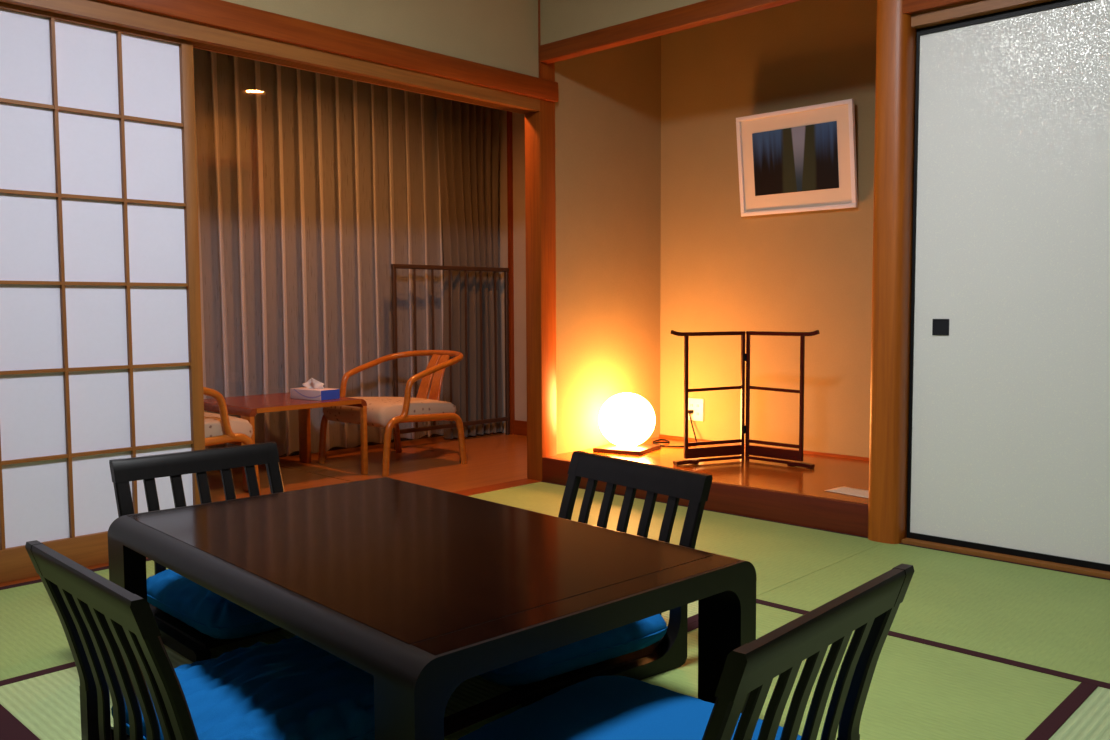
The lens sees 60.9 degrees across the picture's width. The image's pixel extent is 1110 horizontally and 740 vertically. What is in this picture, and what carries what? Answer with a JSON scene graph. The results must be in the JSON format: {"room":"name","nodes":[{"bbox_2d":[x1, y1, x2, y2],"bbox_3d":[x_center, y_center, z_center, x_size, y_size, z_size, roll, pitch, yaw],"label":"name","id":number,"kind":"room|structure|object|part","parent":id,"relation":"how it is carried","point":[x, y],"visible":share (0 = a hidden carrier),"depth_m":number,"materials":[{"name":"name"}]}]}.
{"room":"traditional dwelling","nodes":[
{"label":"traditional dwelling","id":0,"kind":"room"},
{"bbox_2d":[207,432,526,501],"bbox_3d":[-1.655,0.599,4.182,1.558,0.054,5.050,3,5,44],"label":"floor","id":1,"kind":"structure","parent":0,"point":[499,457],"depth_m":5.01,"materials":[{"name":"brown wood"}]},
{"bbox_2d":[203,387,260,494],"bbox_3d":[-1.756,0.273,4.174,0.615,0.602,0.658,3,5,44],"label":"armchair","id":2,"kind":"object","parent":1,"relation":"on","point":[221,428],"visible":0.22,"depth_m":4.10,"materials":[{"name":"beige fabric"}]},
{"bbox_2d":[204,412,252,437],"bbox_3d":[-1.711,0.268,4.221,0.536,0.124,0.514,3,5,44],"label":"seat cushion","id":3,"kind":"object","parent":2,"relation":"on","point":[213,424],"depth_m":4.15,"materials":[{"name":"beige fabric"}]},
{"bbox_3d":[-1.511,0.434,4.023,0.030,0.298,0.556,3,5,44],"label":"frame","id":4,"kind":"part","parent":2,"relation":"part of","materials":[{"name":"brown wood"}]},
{"bbox_2d":[204,392,367,491],"bbox_3d":[-1.387,0.339,4.745,0.614,0.385,0.640,3,5,44],"label":"side table","id":5,"kind":"object","parent":1,"relation":"on","point":[247,407],"visible":0.62,"depth_m":4.68,"materials":[{"name":"red wood"}]},
{"bbox_3d":[-1.409,0.384,4.343,0.085,0.350,0.024,3,5,44],"label":"leg","id":6,"kind":"part","parent":5,"relation":"part of","materials":[{"name":"brown wood"}]},
{"bbox_3d":[-1.364,0.330,5.149,0.085,0.350,0.024,3,5,44],"label":"leg","id":7,"kind":"part","parent":5,"relation":"part of","materials":[{"name":"brown wood"}]},
{"bbox_2d":[290,378,339,400],"bbox_3d":[-1.211,0.090,4.756,0.234,0.107,0.121,2,5,36],"label":"tissue box","id":8,"kind":"object","parent":5,"relation":"on","point":[313,389],"visible":1,"depth_m":4.72,"materials":[{"name":"blue"}]},
{"bbox_3d":[-1.116,0.123,4.691,0.002,0.048,0.119,2,5,36],"label":"panel","id":9,"kind":"part","parent":8,"relation":"part of","materials":[{"name":"blue cardboard"}]},
{"bbox_3d":[-0.964,0.353,4.769,0.030,0.350,0.024,3,5,44],"label":"leg","id":10,"kind":"part","parent":5,"relation":"part of","materials":[{"name":"brown wood"}]},
{"bbox_2d":[281,466,353,481],"bbox_3d":[-1.118,0.533,4.713,1.500,0.002,0.004,3,5,44],"label":"seam","id":11,"kind":"structure","parent":1,"relation":"on","point":[281,466],"depth_m":4.78,"materials":[{"name":"brown wood"}]},
{"bbox_2d":[318,350,466,475],"bbox_3d":[-0.844,0.204,5.128,0.615,0.602,0.658,3,5,44],"label":"armchair","id":12,"kind":"object","parent":1,"relation":"on","point":[387,412],"visible":0.96,"depth_m":4.99,"materials":[{"name":"brown wood"}]},
{"bbox_3d":[-1.087,0.346,5.300,0.030,0.298,0.556,3,5,44],"label":"frame","id":13,"kind":"part","parent":12,"relation":"part of","materials":[{"name":"brown wood"}]},
{"bbox_2d":[323,397,456,427],"bbox_3d":[-0.889,0.206,5.081,0.536,0.124,0.514,3,5,44],"label":"seat cushion","id":14,"kind":"object","parent":12,"relation":"on","point":[380,410],"depth_m":4.90,"materials":[{"name":"beige fabric"}]},
{"bbox_3d":[-0.670,0.371,4.903,0.030,0.298,0.556,3,5,44],"label":"frame","id":15,"kind":"part","parent":12,"relation":"part of","materials":[{"name":"brown wood"}]},
{"bbox_2d":[391,264,509,449],"bbox_3d":[-0.628,-0.097,5.890,0.026,1.096,0.930,3,5,44],"label":"guard railing","id":16,"kind":"object","parent":1,"relation":"on","point":[394,267],"visible":0.93,"depth_m":5.92,"materials":[{"name":"brown paint"}]},
{"bbox_3d":[-0.940,-0.061,5.563,0.024,1.071,0.024,3,5,44],"label":"post","id":17,"kind":"part","parent":16,"relation":"part of","materials":[{"name":"brown paint"}]},
{"bbox_3d":[-0.630,-0.631,5.854,0.026,0.026,0.930,3,5,44],"label":"rail","id":18,"kind":"part","parent":16,"relation":"part of","materials":[{"name":"brown paint"}]},
{"bbox_3d":[-0.622,0.344,5.923,0.022,0.026,0.918,3,5,44],"label":"rail","id":19,"kind":"part","parent":16,"relation":"part of","materials":[{"name":"brown paint"}]},
{"bbox_3d":[-0.316,-0.108,6.217,0.024,1.071,0.024,3,5,44],"label":"post","id":20,"kind":"part","parent":16,"relation":"part of","materials":[{"name":"brown paint"}]},
{"bbox_2d":[96,0,660,453],"bbox_3d":[-1.118,-0.643,3.449,0.100,2.284,4.860,3,5,44],"label":"wall","id":21,"kind":"structure","parent":0,"point":[608,106],"depth_m":4.77,"materials":[{"name":"beige paint"}]},
{"bbox_2d":[0,2,204,582],"bbox_3d":[-1.567,-0.238,3.011,0.030,1.768,0.897,3,5,44],"label":"door","id":22,"kind":"structure","parent":21,"relation":"in","point":[101,361],"depth_m":3.07,"materials":[{"name":"paper"}]},
{"bbox_3d":[-1.562,0.593,3.066,0.028,0.102,0.813,3,5,44],"label":"rail","id":23,"kind":"part","parent":22,"relation":"part of","materials":[{"name":"brown wood"}]},
{"bbox_3d":[-1.571,-1.109,2.953,0.028,0.022,0.813,3,5,44],"label":"rail","id":24,"kind":"part","parent":22,"relation":"part of","materials":[{"name":"brown wood"}]},
{"bbox_2d":[0,0,539,113],"bbox_3d":[-1.456,-1.148,3.071,0.112,0.055,3.900,3,5,44],"label":"wooden beam","id":25,"kind":"structure","parent":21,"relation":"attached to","point":[204,37],"depth_m":3.50,"materials":[{"name":"brown wood"}]},
{"bbox_2d":[0,478,540,586],"bbox_3d":[-1.447,0.663,3.192,0.112,0.056,3.900,3,5,44],"label":"sill","id":26,"kind":"structure","parent":21,"relation":"attached to","point":[494,487],"depth_m":4.34,"materials":[{"name":"brown wood"}]},
{"bbox_2d":[97,0,557,101],"bbox_3d":[-1.372,-1.220,3.058,0.022,0.090,4.004,3,5,44],"label":"lintel","id":27,"kind":"object","parent":21,"relation":"attached to","point":[216,13],"visible":1,"depth_m":3.62,"materials":[{"name":"brown wood"}]},
{"bbox_2d":[538,0,540,77],"bbox_3d":[-0.074,-1.607,4.415,0.012,0.500,0.012,3,5,44],"label":"trim","id":28,"kind":"structure","parent":21,"relation":"attached to","point":[539,62],"depth_m":4.41,"materials":[{"name":"brown wood"}]},
{"bbox_2d":[525,62,556,480],"bbox_3d":[-0.070,-0.664,4.553,0.104,2.400,0.104,3,5,44],"label":"post","id":29,"kind":"object","parent":21,"relation":"attached to","point":[540,230],"visible":0.72,"depth_m":4.53,"materials":[{"name":"brown wood"}]},
{"bbox_2d":[498,110,526,432],"bbox_3d":[0.097,-0.626,5.883,1.650,2.255,0.050,3,5,44],"label":"wall","id":30,"kind":"structure","parent":0,"point":[518,120],"depth_m":6.19,"materials":[{"name":"beige paint"}]},
{"bbox_2d":[193,48,443,456],"bbox_3d":[-2.224,-0.530,4.610,0.050,2.255,5.000,3,5,44],"label":"vertical blinds","id":31,"kind":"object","parent":30,"relation":"in","point":[213,336],"depth_m":5.44,"materials":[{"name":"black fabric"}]},
{"bbox_2d":[507,111,514,434],"bbox_3d":[-0.290,-0.672,6.194,0.022,2.201,0.030,3,5,44],"label":"post","id":32,"kind":"object","parent":30,"relation":"attached to","point":[509,114],"visible":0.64,"depth_m":6.18,"materials":[{"name":"brown wood"}]},
{"bbox_2d":[513,420,526,435],"bbox_3d":[0.173,0.404,5.840,1.226,0.096,0.012,3,5,44],"label":"baseboard","id":33,"kind":"structure","parent":30,"relation":"attached to","point":[520,427],"depth_m":6.21,"materials":[{"name":"brown wood"}]},
{"bbox_2d":[540,0,704,44],"bbox_3d":[0.545,-1.634,3.860,1.660,0.380,0.050,3,5,44],"label":"wall","id":34,"kind":"structure","parent":0,"point":[559,19],"depth_m":4.21,"materials":[{"name":"beige paint"}]},
{"bbox_2d":[540,0,800,63],"bbox_3d":[0.546,-1.447,3.872,1.660,0.075,0.058,3,5,44],"label":"beam","id":35,"kind":"structure","parent":34,"relation":"attached to","point":[707,11],"depth_m":3.96,"materials":[{"name":"brown wood"}]},
{"bbox_2d":[549,437,868,503],"bbox_3d":[0.909,0.461,4.313,1.780,0.056,0.930,3,5,44],"label":"floor","id":36,"kind":"structure","parent":0,"point":[829,472],"depth_m":4.18,"materials":[{"name":"brown wood"}]},
{"bbox_2d":[593,393,659,454],"bbox_3d":[0.363,0.260,4.764,0.284,0.291,0.284,2,4,30],"label":"globe lamp","id":37,"kind":"object","parent":36,"relation":"on","point":[626,420],"visible":1,"depth_m":4.67,"materials":[{"name":"white glass"}]},
{"bbox_2d":[652,410,696,446],"bbox_3d":[0.636,0.307,4.982,0.242,0.167,0.293,-1,4,-6],"label":"power cord","id":38,"kind":"object","parent":36,"relation":"on","point":[689,411],"visible":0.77,"depth_m":5.04,"materials":[{"name":"black plastic"}]},
{"bbox_2d":[542,457,867,536],"bbox_3d":[0.550,0.524,3.998,1.660,0.136,0.034,3,5,44],"label":"board","id":39,"kind":"object","parent":36,"relation":"attached to","point":[842,516],"visible":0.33,"depth_m":3.69,"materials":[{"name":"red wood"}]},
{"bbox_2d":[670,330,819,468],"bbox_3d":[0.862,0.123,4.331,0.653,0.618,0.231,0,4,10],"label":"rack","id":40,"kind":"object","parent":36,"relation":"on","point":[689,453],"visible":1,"depth_m":4.34,"materials":[{"name":"black wood"}]},
{"bbox_3d":[0.599,0.125,4.312,0.017,0.563,0.017,-2,4,-23],"label":"post","id":41,"kind":"part","parent":40,"relation":"part of","materials":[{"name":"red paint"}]},
{"bbox_3d":[0.881,0.129,4.433,0.016,0.591,0.016,-2,4,-23],"label":"post","id":42,"kind":"part","parent":40,"relation":"part of","materials":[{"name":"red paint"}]},
{"bbox_3d":[0.903,0.130,4.426,0.016,0.591,0.016,3,5,44],"label":"post","id":43,"kind":"part","parent":40,"relation":"part of","materials":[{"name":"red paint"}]},
{"bbox_3d":[1.103,0.128,4.224,0.017,0.563,0.017,3,5,44],"label":"post","id":44,"kind":"part","parent":40,"relation":"part of","materials":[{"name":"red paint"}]},
{"bbox_2d":[824,487,868,497],"bbox_3d":[1.169,0.474,3.664,0.130,0.003,0.200,-3,5,-38],"label":"paper sheet","id":45,"kind":"object","parent":36,"relation":"on","point":[843,490],"visible":0.77,"depth_m":3.68,"materials":[{"name":"white paper"}]},
{"bbox_2d":[660,0,876,457],"bbox_3d":[1.212,-0.675,4.620,1.860,2.400,0.050,3,5,44],"label":"wall","id":46,"kind":"structure","parent":0,"point":[721,269],"depth_m":4.75,"materials":[{"name":"beige paint"}]},
{"bbox_2d":[688,398,703,420],"bbox_3d":[0.754,0.212,5.079,0.106,0.120,0.010,3,5,44],"label":"wall socket","id":47,"kind":"object","parent":46,"relation":"attached to","point":[697,405],"visible":0.84,"depth_m":5.07,"materials":[{"name":"white plastic"}]},
{"bbox_2d":[659,434,868,460],"bbox_3d":[1.227,0.403,4.643,1.780,0.014,0.008,3,5,44],"label":"baseboard","id":48,"kind":"structure","parent":46,"relation":"attached to","point":[660,435],"depth_m":4.64,"materials":[{"name":"brown wood"}]},
{"bbox_2d":[736,99,857,216],"bbox_3d":[1.153,-1.007,4.549,0.618,0.488,0.075,3,5,44],"label":"framed picture","id":49,"kind":"object","parent":46,"relation":"attached to","point":[801,159],"visible":1,"depth_m":4.53,"materials":[{"name":"white"}]},
{"bbox_2d":[752,121,838,195],"bbox_3d":[1.152,-1.011,4.548,0.450,0.305,0.002,3,12,44],"label":"print","id":50,"kind":"object","parent":49,"relation":"attached to","point":[801,158],"depth_m":4.54},
{"bbox_3d":[1.999,-1.452,2.484,2.125,0.574,0.050,3,5,44],"label":"wall","id":51,"kind":"structure","parent":0,"visible":0},
{"bbox_2d":[902,0,975,14],"bbox_3d":[1.956,-1.212,2.487,2.172,0.094,0.030,3,5,44],"label":"lintel","id":52,"kind":"object","parent":51,"relation":"attached to","point":[910,7],"visible":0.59,"depth_m":3.16,"materials":[{"name":"brown wood"}]},
{"bbox_2d":[911,0,1055,28],"bbox_3d":[2.016,-1.148,2.538,2.150,0.040,0.120,3,5,44],"label":"track","id":53,"kind":"object","parent":51,"relation":"attached to","point":[978,8],"visible":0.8,"depth_m":3.10,"materials":[{"name":"brown wood"}]},
{"bbox_3d":[-1.662,-1.649,4.028,1.570,0.050,5.050,3,5,44],"label":"ceiling","id":54,"kind":"structure","parent":0,"visible":0},
{"bbox_2d":[196,137,205,386],"bbox_3d":[-1.822,-0.543,4.811,0.082,1.254,0.014,3,5,44],"label":"sheer curtain","id":55,"kind":"object","parent":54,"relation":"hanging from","point":[200,257],"depth_m":4.83,"materials":[{"name":"fabric"}]},
{"bbox_2d":[211,52,226,396],"bbox_3d":[-1.753,-0.737,4.871,0.082,1.752,0.031,3,5,44],"label":"sheer curtain","id":56,"kind":"object","parent":54,"relation":"hanging from","point":[213,54],"depth_m":4.86,"materials":[{"name":"fabric"}]},
{"bbox_2d":[234,56,246,395],"bbox_3d":[-1.670,-0.742,4.958,0.082,1.755,0.024,3,5,44],"label":"sheer curtain","id":57,"kind":"object","parent":54,"relation":"hanging from","point":[235,58],"depth_m":4.96,"materials":[{"name":"fabric"}]},
{"bbox_2d":[255,60,267,393],"bbox_3d":[-1.587,-0.750,5.046,0.082,1.753,0.032,3,5,44],"label":"sheer curtain","id":58,"kind":"object","parent":54,"relation":"hanging from","point":[260,185],"depth_m":5.06,"materials":[{"name":"fabric"}]},
{"bbox_2d":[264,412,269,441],"bbox_3d":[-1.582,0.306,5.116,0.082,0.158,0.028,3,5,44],"label":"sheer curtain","id":59,"kind":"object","parent":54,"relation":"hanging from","point":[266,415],"depth_m":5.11,"materials":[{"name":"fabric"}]},
{"bbox_2d":[276,65,288,392],"bbox_3d":[-1.502,-0.755,5.135,0.082,1.756,0.028,3,5,44],"label":"sheer curtain","id":60,"kind":"object","parent":54,"relation":"hanging from","point":[278,67],"depth_m":5.14,"materials":[{"name":"fabric"}]},
{"bbox_2d":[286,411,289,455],"bbox_3d":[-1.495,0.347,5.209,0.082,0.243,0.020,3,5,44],"label":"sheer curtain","id":61,"kind":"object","parent":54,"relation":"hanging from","point":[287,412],"depth_m":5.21,"materials":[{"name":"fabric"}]},
{"bbox_2d":[296,69,308,382],"bbox_3d":[-1.417,-0.784,5.222,0.082,1.708,0.034,3,5,44],"label":"sheer curtain","id":62,"kind":"object","parent":54,"relation":"hanging from","point":[302,208],"depth_m":5.23,"materials":[{"name":"fabric"}]},
{"bbox_2d":[316,73,327,387],"bbox_3d":[-1.332,-0.772,5.312,0.082,1.745,0.035,3,5,44],"label":"sheer curtain","id":63,"kind":"object","parent":54,"relation":"hanging from","point":[318,93],"depth_m":5.31,"materials":[{"name":"fabric"}]},
{"bbox_2d":[335,77,344,374],"bbox_3d":[-1.250,-0.811,5.396,0.082,1.675,0.027,3,5,44],"label":"sheer curtain","id":64,"kind":"object","parent":54,"relation":"hanging from","point":[336,78],"depth_m":5.40,"materials":[{"name":"fabric"}]},
{"bbox_2d":[353,80,362,364],"bbox_3d":[-1.167,-0.844,5.481,0.082,1.626,0.031,3,5,44],"label":"sheer curtain","id":65,"kind":"object","parent":54,"relation":"hanging from","point":[355,108],"depth_m":5.49,"materials":[{"name":"fabric"}]},
{"bbox_2d":[371,84,378,358],"bbox_3d":[-1.083,-0.865,5.568,0.082,1.594,0.024,3,5,44],"label":"sheer curtain","id":66,"kind":"object","parent":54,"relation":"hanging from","point":[372,85],"depth_m":5.58,"materials":[{"name":"fabric"}]},
{"bbox_2d":[387,87,394,263],"bbox_3d":[-1.002,-1.153,5.636,0.082,1.033,0.033,3,5,44],"label":"sheer curtain","id":67,"kind":"object","parent":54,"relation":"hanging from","point":[388,88],"depth_m":5.65,"materials":[{"name":"fabric"}]},
{"bbox_2d":[404,90,411,263],"bbox_3d":[-0.915,-1.161,5.727,0.082,1.029,0.036,3,5,44],"label":"sheer curtain","id":68,"kind":"object","parent":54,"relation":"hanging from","point":[406,92],"depth_m":5.74,"materials":[{"name":"fabric"}]},
{"bbox_2d":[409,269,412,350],"bbox_3d":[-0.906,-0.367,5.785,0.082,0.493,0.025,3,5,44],"label":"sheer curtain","id":69,"kind":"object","parent":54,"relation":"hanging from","point":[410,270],"depth_m":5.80,"materials":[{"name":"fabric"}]},
{"bbox_2d":[420,94,428,349],"bbox_3d":[-0.829,-0.904,5.833,0.082,1.555,0.039,3,5,44],"label":"sheer curtain","id":70,"kind":"object","parent":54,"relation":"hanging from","point":[421,95],"depth_m":5.84,"materials":[{"name":"fabric"}]},
{"bbox_2d":[438,148,442,349],"bbox_3d":[-0.744,-0.753,5.932,0.082,1.248,0.021,3,5,44],"label":"sheer curtain","id":71,"kind":"object","parent":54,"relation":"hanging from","point":[438,148],"depth_m":5.93,"materials":[{"name":"fabric"}]},
{"bbox_2d":[436,97,502,438],"bbox_3d":[-0.548,-0.664,6.064,0.103,2.178,0.508,3,5,44],"label":"drape","id":72,"kind":"object","parent":54,"relation":"hanging from","point":[468,134],"visible":0.8,"depth_m":6.06,"materials":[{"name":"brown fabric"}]},
{"bbox_3d":[0.454,0.774,2.284,3.900,0.065,5.200,3,5,44],"label":"floor","id":73,"kind":"structure","parent":0,"visible":0},
{"bbox_2d":[0,704,39,739],"bbox_3d":[-1.546,0.760,1.742,1.749,0.056,0.899,3,5,44],"label":"mat","id":74,"kind":"object","parent":73,"relation":"on","point":[11,728],"visible":1,"depth_m":1.89,"materials":[{"name":"fabric"}]},
{"bbox_2d":[0,558,167,680],"bbox_3d":[-0.994,0.673,3.001,0.807,0.056,1.687,3,5,44],"label":"mat","id":75,"kind":"object","parent":73,"relation":"on","point":[33,638],"visible":0.02,"depth_m":2.48,"materials":[{"name":"wicker"}]},
{"bbox_2d":[109,442,283,662],"bbox_3d":[-0.858,0.458,2.571,0.483,0.429,0.525,-4,5,-44],"label":"chair","id":76,"kind":"object","parent":75,"relation":"on","point":[182,638],"visible":0.31,"depth_m":2.65,"materials":[{"name":"black wood"}]},
{"bbox_3d":[-1.189,0.274,2.573,0.031,0.059,0.043,-4,5,-44],"label":"rail","id":77,"kind":"part","parent":76,"relation":"part of","materials":[{"name":"black wood"}]},
{"bbox_3d":[-1.028,0.263,2.730,0.423,0.058,0.042,-4,5,-44],"label":"rail","id":78,"kind":"part","parent":76,"relation":"part of","materials":[{"name":"black wood"}]},
{"bbox_2d":[147,569,279,638],"bbox_3d":[-0.787,0.574,2.507,0.468,0.124,0.495,-4,5,-44],"label":"floor cushion","id":79,"kind":"object","parent":76,"relation":"on","point":[200,608],"visible":0.4,"depth_m":2.27,"materials":[{"name":"blue fabric"}]},
{"bbox_3d":[-0.867,0.252,2.888,0.031,0.059,0.043,-4,5,-44],"label":"rail","id":80,"kind":"part","parent":76,"relation":"part of","materials":[{"name":"black wood"}]},
{"bbox_2d":[0,601,697,739],"bbox_3d":[-0.369,0.710,2.406,0.918,0.056,1.687,3,5,44],"label":"mat","id":81,"kind":"object","parent":73,"relation":"on","point":[46,701],"visible":0.02,"depth_m":2.05,"materials":[{"name":"wicker"}]},
{"bbox_2d":[25,540,198,739],"bbox_3d":[-0.579,0.515,1.695,0.525,0.429,0.509,-4,5,-45],"label":"chair","id":82,"kind":"object","parent":81,"relation":"on","point":[112,632],"visible":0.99,"depth_m":1.53,"materials":[{"name":"black wood"}]},
{"bbox_3d":[-0.910,0.333,1.674,0.043,0.059,0.031,-4,5,-45],"label":"rail","id":83,"kind":"part","parent":82,"relation":"part of","materials":[{"name":"black wood"}]},
{"bbox_3d":[-0.751,0.343,1.514,0.042,0.058,0.423,-4,5,-45],"label":"rail","id":84,"kind":"part","parent":82,"relation":"part of","materials":[{"name":"black wood"}]},
{"bbox_3d":[-0.592,0.353,1.353,0.043,0.059,0.031,-4,5,-45],"label":"rail","id":85,"kind":"part","parent":82,"relation":"part of","materials":[{"name":"black wood"}]},
{"bbox_2d":[111,636,374,739],"bbox_3d":[-0.516,0.618,1.784,0.496,0.129,0.468,-4,5,-45],"label":"floor cushion","id":86,"kind":"object","parent":82,"relation":"on","point":[293,688],"visible":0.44,"depth_m":1.68,"materials":[{"name":"blue fabric"}]},
{"bbox_2d":[108,477,756,739],"bbox_3d":[-0.333,0.531,2.064,0.810,0.344,1.276,-4,5,-43],"label":"table","id":87,"kind":"object","parent":81,"relation":"on","point":[426,591],"visible":0.96,"depth_m":1.80,"materials":[{"name":"brown wood"}]},
{"bbox_3d":[-0.991,0.545,2.253,0.100,0.298,0.105,-4,5,-43],"label":"leg","id":88,"kind":"part","parent":87,"relation":"part of","materials":[{"name":"brown wood"}]},
{"bbox_3d":[-0.194,0.599,1.397,0.100,0.298,0.105,-4,5,-43],"label":"leg","id":89,"kind":"part","parent":87,"relation":"part of","materials":[{"name":"brown wood"}]},
{"bbox_3d":[-0.334,0.361,2.053,0.730,0.003,1.136,-4,5,-43],"label":"inlaid panel","id":90,"kind":"part","parent":87,"relation":"part of","materials":[{"name":"brown wood"}]},
{"bbox_3d":[0.326,0.564,1.879,0.100,0.298,0.105,-4,5,-43],"label":"leg","id":91,"kind":"part","parent":87,"relation":"part of","materials":[{"name":"brown wood"}]},
{"bbox_2d":[506,451,712,706],"bbox_3d":[0.010,0.468,2.280,0.538,0.440,0.495,-3,5,-38],"label":"chair","id":92,"kind":"object","parent":81,"relation":"on","point":[668,653],"visible":0.41,"depth_m":2.27,"materials":[{"name":"black wood"}]},
{"bbox_2d":[479,614,667,685],"bbox_3d":[-0.052,0.590,2.217,0.495,0.121,0.468,-3,5,-38],"label":"floor cushion","id":93,"kind":"object","parent":92,"relation":"on","point":[632,637],"visible":0.29,"depth_m":2.02,"materials":[{"name":"blue fabric"}]},
{"bbox_3d":[0.061,0.256,2.602,0.044,0.061,0.032,-3,5,-38],"label":"rail","id":94,"kind":"part","parent":92,"relation":"part of","materials":[{"name":"black wood"}]},
{"bbox_3d":[0.204,0.268,2.420,0.043,0.060,0.434,-3,5,-38],"label":"rail","id":95,"kind":"part","parent":92,"relation":"part of","materials":[{"name":"black wood"}]},
{"bbox_3d":[0.346,0.279,2.238,0.044,0.061,0.032,-3,5,-38],"label":"rail","id":96,"kind":"part","parent":92,"relation":"part of","materials":[{"name":"black wood"}]},
{"bbox_2d":[470,482,882,595],"bbox_3d":[0.238,0.625,3.627,1.726,0.056,0.921,3,5,44],"label":"mat","id":97,"kind":"object","parent":73,"relation":"on","point":[780,554],"visible":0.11,"depth_m":3.47,"materials":[{"name":"wicker"}]},
{"bbox_2d":[444,603,1097,739],"bbox_3d":[0.289,0.748,1.781,0.897,0.056,1.687,3,5,44],"label":"mat","id":98,"kind":"object","parent":73,"relation":"on","point":[917,691],"visible":0.35,"depth_m":2.03,"materials":[{"name":"wicker"}]},
{"bbox_2d":[702,563,913,739],"bbox_3d":[0.187,0.521,1.459,0.538,0.440,0.495,3,5,42],"label":"chair","id":99,"kind":"object","parent":98,"relation":"on","point":[869,609],"visible":0.99,"depth_m":1.29,"materials":[{"name":"black wood"}]},
{"bbox_2d":[458,675,800,739],"bbox_3d":[0.125,0.635,1.543,0.495,0.119,0.468,3,5,42],"label":"floor cushion","id":100,"kind":"object","parent":99,"relation":"on","point":[617,707],"visible":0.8,"depth_m":1.57,"materials":[{"name":"blue fabric"}]},
{"bbox_3d":[0.215,0.354,1.110,0.044,0.061,0.032,3,5,42],"label":"rail","id":101,"kind":"part","parent":99,"relation":"part of","materials":[{"name":"black wood"}]},
{"bbox_3d":[0.370,0.343,1.282,0.043,0.060,0.434,3,5,42],"label":"rail","id":102,"kind":"part","parent":99,"relation":"part of","materials":[{"name":"black wood"}]},
{"bbox_3d":[0.525,0.330,1.453,0.044,0.061,0.032,3,5,42],"label":"rail","id":103,"kind":"part","parent":99,"relation":"part of","materials":[{"name":"black wood"}]},
{"bbox_2d":[541,481,1109,579],"bbox_3d":[1.238,0.641,3.319,3.600,0.056,0.010,3,5,44],"label":"strip","id":104,"kind":"object","parent":73,"relation":"on","point":[541,481],"visible":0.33,"depth_m":3.32,"materials":[{"name":"wood"}]},
{"bbox_2d":[868,0,916,543],"bbox_3d":[1.194,-0.579,3.322,0.123,2.420,0.132,3,5,44],"label":"post","id":105,"kind":"object","parent":73,"relation":"on","point":[896,40],"visible":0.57,"depth_m":3.29,"materials":[{"name":"brown wood"}]},
{"bbox_2d":[756,543,1109,688],"bbox_3d":[1.513,0.700,2.415,1.792,0.056,0.921,3,5,44],"label":"mat","id":106,"kind":"object","parent":73,"relation":"on","point":[1055,623],"visible":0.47,"depth_m":2.64,"materials":[{"name":"wicker"}]},
{"bbox_2d":[901,537,1109,578],"bbox_3d":[2.034,0.675,2.651,2.124,0.069,0.120,3,5,44],"label":"sill","id":107,"kind":"structure","parent":73,"relation":"on","point":[1022,560],"depth_m":3.09,"materials":[{"name":"brown wood"}]},
{"bbox_2d":[907,0,1109,571],"bbox_3d":[1.591,-0.268,2.998,0.920,1.770,0.031,3,5,44],"label":"door","id":108,"kind":"structure","parent":107,"relation":"on","point":[1009,445],"depth_m":3.08,"materials":[{"name":"paper"}]},
{"bbox_3d":[1.325,-0.147,3.244,0.056,0.056,0.004,3,5,44],"label":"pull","id":109,"kind":"part","parent":108,"relation":"part of","materials":[{"name":"black metal"}]},
{"bbox_2d":[1049,687,1109,739],"bbox_3d":[0.938,0.786,1.164,0.894,0.056,1.687,3,5,44],"label":"mat","id":110,"kind":"object","parent":73,"relation":"on","point":[1091,720],"visible":1,"depth_m":1.91,"materials":[{"name":"wicker"}]}
]}

